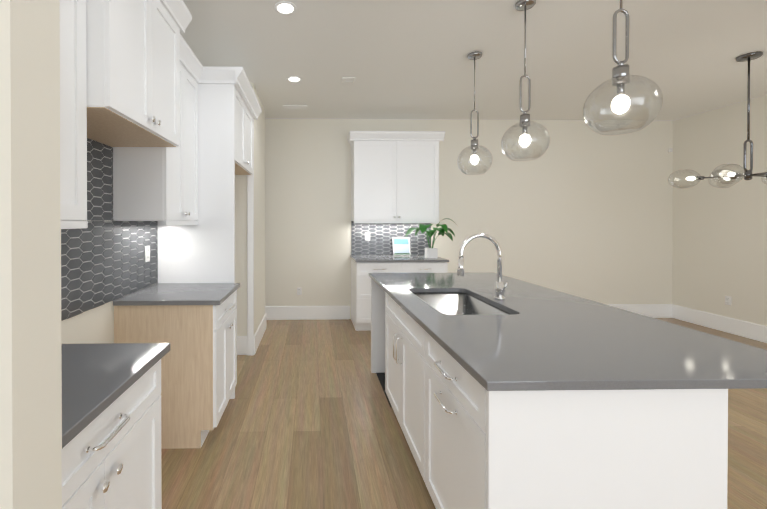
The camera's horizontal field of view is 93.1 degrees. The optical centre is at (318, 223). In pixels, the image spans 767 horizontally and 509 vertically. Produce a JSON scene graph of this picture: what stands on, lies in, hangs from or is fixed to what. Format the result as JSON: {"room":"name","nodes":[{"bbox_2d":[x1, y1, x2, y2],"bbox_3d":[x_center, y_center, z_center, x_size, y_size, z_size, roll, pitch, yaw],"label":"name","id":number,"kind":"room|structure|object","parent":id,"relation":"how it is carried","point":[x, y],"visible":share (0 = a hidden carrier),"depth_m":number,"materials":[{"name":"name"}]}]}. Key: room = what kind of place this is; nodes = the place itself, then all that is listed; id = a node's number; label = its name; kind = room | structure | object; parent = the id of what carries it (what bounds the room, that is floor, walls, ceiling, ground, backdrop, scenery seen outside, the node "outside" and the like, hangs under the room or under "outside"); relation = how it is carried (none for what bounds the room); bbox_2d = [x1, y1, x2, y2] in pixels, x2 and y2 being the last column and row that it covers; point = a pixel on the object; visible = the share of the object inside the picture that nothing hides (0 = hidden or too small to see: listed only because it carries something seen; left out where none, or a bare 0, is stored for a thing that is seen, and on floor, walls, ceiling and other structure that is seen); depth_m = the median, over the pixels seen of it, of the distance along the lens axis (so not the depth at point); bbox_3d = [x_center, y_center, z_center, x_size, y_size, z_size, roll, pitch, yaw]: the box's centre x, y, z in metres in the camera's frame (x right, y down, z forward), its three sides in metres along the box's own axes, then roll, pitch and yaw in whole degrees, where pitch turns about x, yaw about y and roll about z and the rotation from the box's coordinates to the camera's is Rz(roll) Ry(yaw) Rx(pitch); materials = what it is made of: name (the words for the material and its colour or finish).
{"room":"kitchen","nodes":[
{"label":"kitchen","id":0,"kind":"room"},
{"bbox_2d":[0,0,61,508],"bbox_3d":[-0.898,-0.030,0.569,0.890,2.850,0.104,0,0,-1],"label":"wall","id":1,"kind":"structure","parent":0,"point":[30,327],"depth_m":0.56,"materials":[{"name":"paint"}]},
{"bbox_2d":[61,139,153,343],"bbox_3d":[-1.313,-0.040,2.123,0.120,2.850,3.227,0,0,-1],"label":"wall","id":2,"kind":"structure","parent":0,"point":[94,325],"depth_m":1.97,"materials":[{"name":"paint"}]},
{"bbox_2d":[60,0,87,228],"bbox_3d":[-1.041,-0.583,1.013,0.378,1.210,0.791,0,0,-1],"label":"upper cabinet","id":3,"kind":"object","parent":2,"relation":"attached to","point":[73,94],"visible":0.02,"depth_m":1.34,"materials":[{"name":"white wood"}]},
{"bbox_2d":[61,138,157,320],"bbox_3d":[-1.239,0.008,1.705,0.006,0.927,2.175,0,0,-1],"label":"tile backsplash","id":4,"kind":"structure","parent":2,"relation":"attached to","point":[103,262],"depth_m":2.06,"materials":[{"name":"grey tile"}]},
{"bbox_2d":[145,246,149,261],"bbox_3d":[-1.249,0.222,2.609,0.008,0.115,0.072,0,0,-1],"label":"electrical outlet","id":5,"kind":"object","parent":4,"relation":"attached to","point":[147,253],"visible":1,"depth_m":2.60,"materials":[{"name":"white plastic"}]},
{"bbox_2d":[86,0,191,146],"bbox_3d":[-1.013,-0.873,1.790,0.463,0.829,0.869,0,0,-1],"label":"upper cabinet","id":6,"kind":"object","parent":2,"relation":"attached to","point":[133,69],"visible":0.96,"depth_m":1.70,"materials":[{"name":"white wood"}]},
{"bbox_2d":[113,34,202,225],"bbox_3d":[-1.069,-0.592,2.482,0.378,1.210,0.617,0,0,-1],"label":"upper cabinet","id":7,"kind":"object","parent":2,"relation":"attached to","point":[155,183],"visible":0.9,"depth_m":2.21,"materials":[{"name":"white wood"}]},
{"bbox_2d":[199,66,261,118],"bbox_3d":[-0.933,-1.147,3.256,0.675,0.110,1.036,0,0,-1],"label":"crown molding","id":8,"kind":"structure","parent":2,"relation":"attached to","point":[237,77],"depth_m":2.79,"materials":[{"name":"white wood"}]},
{"bbox_2d":[235,87,252,174],"bbox_3d":[-0.958,-0.794,3.260,0.630,0.594,0.885,0,0,-1],"label":"upper cabinet","id":9,"kind":"object","parent":2,"relation":"attached to","point":[243,141],"visible":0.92,"depth_m":3.21,"materials":[{"name":"white wood"}]},
{"bbox_2d":[235,82,264,335],"bbox_3d":[-1.053,-0.052,4.202,0.720,2.850,0.920,0,0,-1],"label":"wall","id":10,"kind":"structure","parent":0,"point":[241,259],"depth_m":3.81,"materials":[{"name":"paint"}]},
{"bbox_2d":[237,336,247,354],"bbox_3d":[-0.984,1.281,3.743,0.598,0.190,0.014,0,0,-1],"label":"baseboard","id":11,"kind":"structure","parent":10,"relation":"attached to","point":[242,345],"depth_m":3.74,"materials":[{"name":"white wood"}]},
{"bbox_2d":[254,313,265,354],"bbox_3d":[-0.685,1.278,4.217,0.014,0.190,0.950,0,0,-1],"label":"baseboard","id":12,"kind":"structure","parent":10,"relation":"attached to","point":[259,333],"depth_m":4.07,"materials":[{"name":"white wood"}]},
{"bbox_2d":[161,318,766,508],"bbox_3d":[1.089,1.420,0.496,8.480,0.050,9.470,0,0,-1],"label":"floor","id":13,"kind":"structure","parent":0,"point":[308,419],"depth_m":2.27,"materials":[{"name":"brown wood"}]},
{"bbox_2d":[62,359,161,508],"bbox_3d":[-0.899,0.951,1.014,0.660,0.882,0.770,0,0,-1],"label":"base cabinet","id":14,"kind":"object","parent":13,"relation":"on","point":[111,456],"visible":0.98,"depth_m":1.11,"materials":[{"name":"white wood"}]},
{"bbox_2d":[61,343,169,448],"bbox_3d":[-0.906,0.493,1.022,0.648,0.030,0.791,0,0,-1],"label":"countertop","id":15,"kind":"structure","parent":14,"relation":"on","point":[98,379],"depth_m":1.14,"materials":[{"name":"grey stone"}]},
{"bbox_2d":[114,290,236,448],"bbox_3d":[-0.928,0.942,2.499,0.660,0.882,0.606,0,0,-1],"label":"base cabinet","id":16,"kind":"object","parent":13,"relation":"on","point":[198,371],"visible":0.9,"depth_m":2.20,"materials":[{"name":"white wood"}]},
{"bbox_2d":[113,283,239,305],"bbox_3d":[-0.934,0.484,2.490,0.648,0.030,0.622,0,0,-1],"label":"countertop","id":17,"kind":"structure","parent":16,"relation":"on","point":[188,294],"depth_m":2.36,"materials":[{"name":"grey stone"}]},
{"bbox_2d":[157,84,253,398],"bbox_3d":[-0.973,0.144,3.263,0.600,2.470,0.926,0,0,-1],"label":"panel","id":18,"kind":"object","parent":13,"relation":"on","point":[203,251],"visible":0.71,"depth_m":2.80,"materials":[{"name":"white wood"}]},
{"bbox_2d":[351,259,401,330],"bbox_3d":[0.752,0.929,4.770,0.570,0.882,0.660,0,0,-1],"label":"base cabinet","id":19,"kind":"object","parent":13,"relation":"on","point":[360,298],"visible":0.35,"depth_m":4.49,"materials":[{"name":"white wood"}]},
{"bbox_2d":[350,255,448,261],"bbox_3d":[1.035,0.471,4.779,1.173,0.030,0.648,0,0,-1],"label":"countertop","id":20,"kind":"structure","parent":19,"relation":"on","point":[388,258],"depth_m":4.63,"materials":[{"name":"grey stone"}]},
{"bbox_2d":[392,237,410,255],"bbox_3d":[1.161,0.326,5.042,0.240,0.250,0.088,0,0,-1],"label":"photo frame","id":21,"kind":"object","parent":20,"relation":"on","point":[401,245],"visible":0.93,"depth_m":5.04,"materials":[{"name":"white"}]},
{"bbox_2d":[405,218,455,257],"bbox_3d":[1.453,0.195,4.682,0.698,0.520,0.445,0,0,-1],"label":"plant","id":22,"kind":"object","parent":20,"relation":"on","point":[430,252],"visible":1,"depth_m":4.63,"materials":[{"name":"green plant"}]},
{"bbox_2d":[385,292,424,481],"bbox_3d":[0.796,0.944,2.218,0.660,0.882,0.938,0,0,-1],"label":"base cabinet","id":23,"kind":"object","parent":13,"relation":"on","point":[405,361],"visible":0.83,"depth_m":2.09,"materials":[{"name":"white wood"}]},
{"bbox_2d":[402,262,446,272],"bbox_3d":[1.321,0.929,4.781,0.570,0.882,0.660,0,0,-1],"label":"base cabinet","id":24,"kind":"object","parent":13,"relation":"on","point":[424,267],"visible":0.25,"depth_m":4.49,"materials":[{"name":"white wood"}]},
{"bbox_2d":[425,331,485,508],"bbox_3d":[0.811,0.948,1.443,0.660,0.882,0.608,0,0,-1],"label":"base cabinet","id":25,"kind":"object","parent":13,"relation":"on","point":[455,434],"visible":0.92,"depth_m":1.40,"materials":[{"name":"white wood"}]},
{"bbox_2d":[371,279,727,508],"bbox_3d":[0.886,0.944,2.227,0.760,0.882,2.215,0,0,-1],"label":"kitchen island","id":26,"kind":"object","parent":13,"relation":"on","point":[612,449],"visible":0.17,"depth_m":1.12,"materials":[{"name":"white wood"}]},
{"bbox_2d":[368,272,766,390],"bbox_3d":[1.075,0.486,2.229,1.180,0.030,2.277,0,0,-1],"label":"island countertop","id":27,"kind":"structure","parent":26,"relation":"on","point":[541,338],"depth_m":1.42,"materials":[{"name":"grey stone"}]},
{"bbox_2d":[412,292,511,314],"bbox_3d":[0.846,0.622,2.217,0.480,0.240,0.790,0,0,-1],"label":"undermount sink","id":28,"kind":"object","parent":27,"relation":"in","point":[454,303],"visible":0.08,"depth_m":2.58,"materials":[{"name":"silver metal"}]},
{"bbox_2d":[457,233,507,299],"bbox_3d":[1.004,0.266,2.203,0.295,0.408,0.090,0,0,-1],"label":"faucet","id":29,"kind":"object","parent":27,"relation":"on","point":[500,289],"visible":1,"depth_m":2.21,"materials":[{"name":"silver metal"}]},
{"bbox_2d":[265,118,672,318],"bbox_3d":[0.999,-0.058,5.162,8.480,2.850,0.120,0,0,-1],"label":"wall","id":30,"kind":"structure","parent":0,"point":[580,208],"depth_m":5.13,"materials":[{"name":"paint"}]},
{"bbox_2d":[297,287,301,294],"bbox_3d":[-0.280,0.968,5.077,0.072,0.115,0.008,0,0,-1],"label":"electrical outlet","id":31,"kind":"object","parent":30,"relation":"attached to","point":[299,290],"visible":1,"depth_m":5.08,"materials":[{"name":"white plastic"}]},
{"bbox_2d":[265,306,348,319],"bbox_3d":[-1.404,1.273,5.055,3.670,0.190,0.014,0,0,-1],"label":"baseboard","id":32,"kind":"structure","parent":30,"relation":"attached to","point":[305,312],"depth_m":5.07,"materials":[{"name":"white wood"}]},
{"bbox_2d":[351,221,430,254],"bbox_3d":[1.030,0.210,5.098,1.140,0.483,0.006,0,0,-1],"label":"tile backsplash","id":33,"kind":"structure","parent":30,"relation":"attached to","point":[379,242],"depth_m":5.09,"materials":[{"name":"grey tile"}]},
{"bbox_2d":[365,232,369,239],"bbox_3d":[0.691,0.188,5.083,0.072,0.115,0.008,0,0,-1],"label":"electrical outlet","id":34,"kind":"object","parent":33,"relation":"attached to","point":[367,235],"visible":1,"depth_m":5.08,"materials":[{"name":"white plastic"}]},
{"bbox_2d":[347,131,444,222],"bbox_3d":[1.034,-0.606,4.908,1.250,1.210,0.378,0,0,-1],"label":"upper cabinet","id":35,"kind":"object","parent":30,"relation":"attached to","point":[394,176],"visible":1,"depth_m":4.78,"materials":[{"name":"white wood"}]},
{"bbox_2d":[610,305,671,317],"bbox_3d":[3.374,1.272,5.147,3.489,0.190,0.014,0,0,-1],"label":"baseboard","id":36,"kind":"structure","parent":30,"relation":"attached to","point":[658,311],"depth_m":5.17,"materials":[{"name":"white wood"}]},
{"bbox_2d":[180,0,766,120],"bbox_3d":[1.089,-1.480,0.479,8.480,0.050,9.470,0,0,-1],"label":"ceiling","id":37,"kind":"structure","parent":0,"point":[402,59],"depth_m":3.10,"materials":[{"name":"paint"}]},
{"bbox_2d":[274,1,296,14],"bbox_3d":[-0.229,-1.463,2.439,0.156,0.005,0.156,0,0,-1],"label":"recessed light","id":38,"kind":"object","parent":37,"relation":"in","point":[285,8],"visible":1,"depth_m":2.44,"materials":[{"name":"white plastic"}]},
{"bbox_2d":[287,76,301,81],"bbox_3d":[-0.253,-1.470,3.659,0.156,0.005,0.156,0,0,-1],"label":"recessed light","id":39,"kind":"object","parent":37,"relation":"in","point":[294,79],"visible":1,"depth_m":3.66,"materials":[{"name":"white"}]},
{"bbox_2d":[283,105,306,108],"bbox_3d":[-0.299,-1.472,4.543,0.300,0.011,0.150,0,0,-1],"label":"ceiling vent","id":40,"kind":"object","parent":37,"relation":"in","point":[295,106],"visible":1,"depth_m":4.50,"materials":[{"name":"white metal"}]},
{"bbox_2d":[341,77,354,82],"bbox_3d":[0.297,-1.465,3.669,0.130,0.015,0.130,0,0,-1],"label":"smoke detector","id":41,"kind":"object","parent":37,"relation":"attached to","point":[347,79],"visible":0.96,"depth_m":3.64,"materials":[{"name":"white plastic"}]},
{"bbox_2d":[457,51,491,174],"bbox_3d":[1.358,-0.947,3.123,0.284,1.045,0.284,0,0,-1],"label":"pendant light","id":42,"kind":"object","parent":37,"relation":"hanging from","point":[474,56],"visible":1,"depth_m":3.11,"materials":[{"name":"clear glass"}]},
{"bbox_2d":[501,0,549,160],"bbox_3d":[1.373,-0.943,2.383,0.284,1.045,0.284,0,0,-1],"label":"pendant light","id":43,"kind":"object","parent":37,"relation":"hanging from","point":[525,123],"visible":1,"depth_m":2.38,"materials":[{"name":"clear glass"}]},
{"bbox_2d":[582,0,662,134],"bbox_3d":[1.387,-0.939,1.643,0.284,1.045,0.284,0,0,-1],"label":"pendant light","id":44,"kind":"object","parent":37,"relation":"hanging from","point":[620,79],"visible":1,"depth_m":1.64,"materials":[{"name":"clear glass"}]},
{"bbox_2d":[668,51,766,188],"bbox_3d":[3.840,-0.899,3.071,0.903,1.141,0.903,0,0,-1],"label":"chandelier","id":45,"kind":"object","parent":37,"relation":"hanging from","point":[746,174],"visible":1,"depth_m":3.13,"materials":[{"name":"clear glass"}]},
{"bbox_2d":[672,95,766,325],"bbox_3d":[5.269,-0.030,0.508,0.120,2.850,9.350,0,0,-1],"label":"wall","id":46,"kind":"structure","parent":0,"point":[719,245],"depth_m":4.56,"materials":[{"name":"paint"}]},
{"bbox_2d":[672,305,766,342],"bbox_3d":[5.202,1.300,0.506,0.014,0.190,9.334,0,0,-1],"label":"baseboard","id":47,"kind":"structure","parent":46,"relation":"attached to","point":[753,331],"depth_m":4.54,"materials":[{"name":"white wood"}]},
{"bbox_2d":[725,296,731,305],"bbox_3d":[5.127,0.971,4.487,0.008,0.115,0.072,0,0,-1],"label":"electrical outlet","id":48,"kind":"object","parent":46,"relation":"attached to","point":[728,300],"visible":1,"depth_m":4.48,"materials":[{"name":"white plastic"}]}
]}

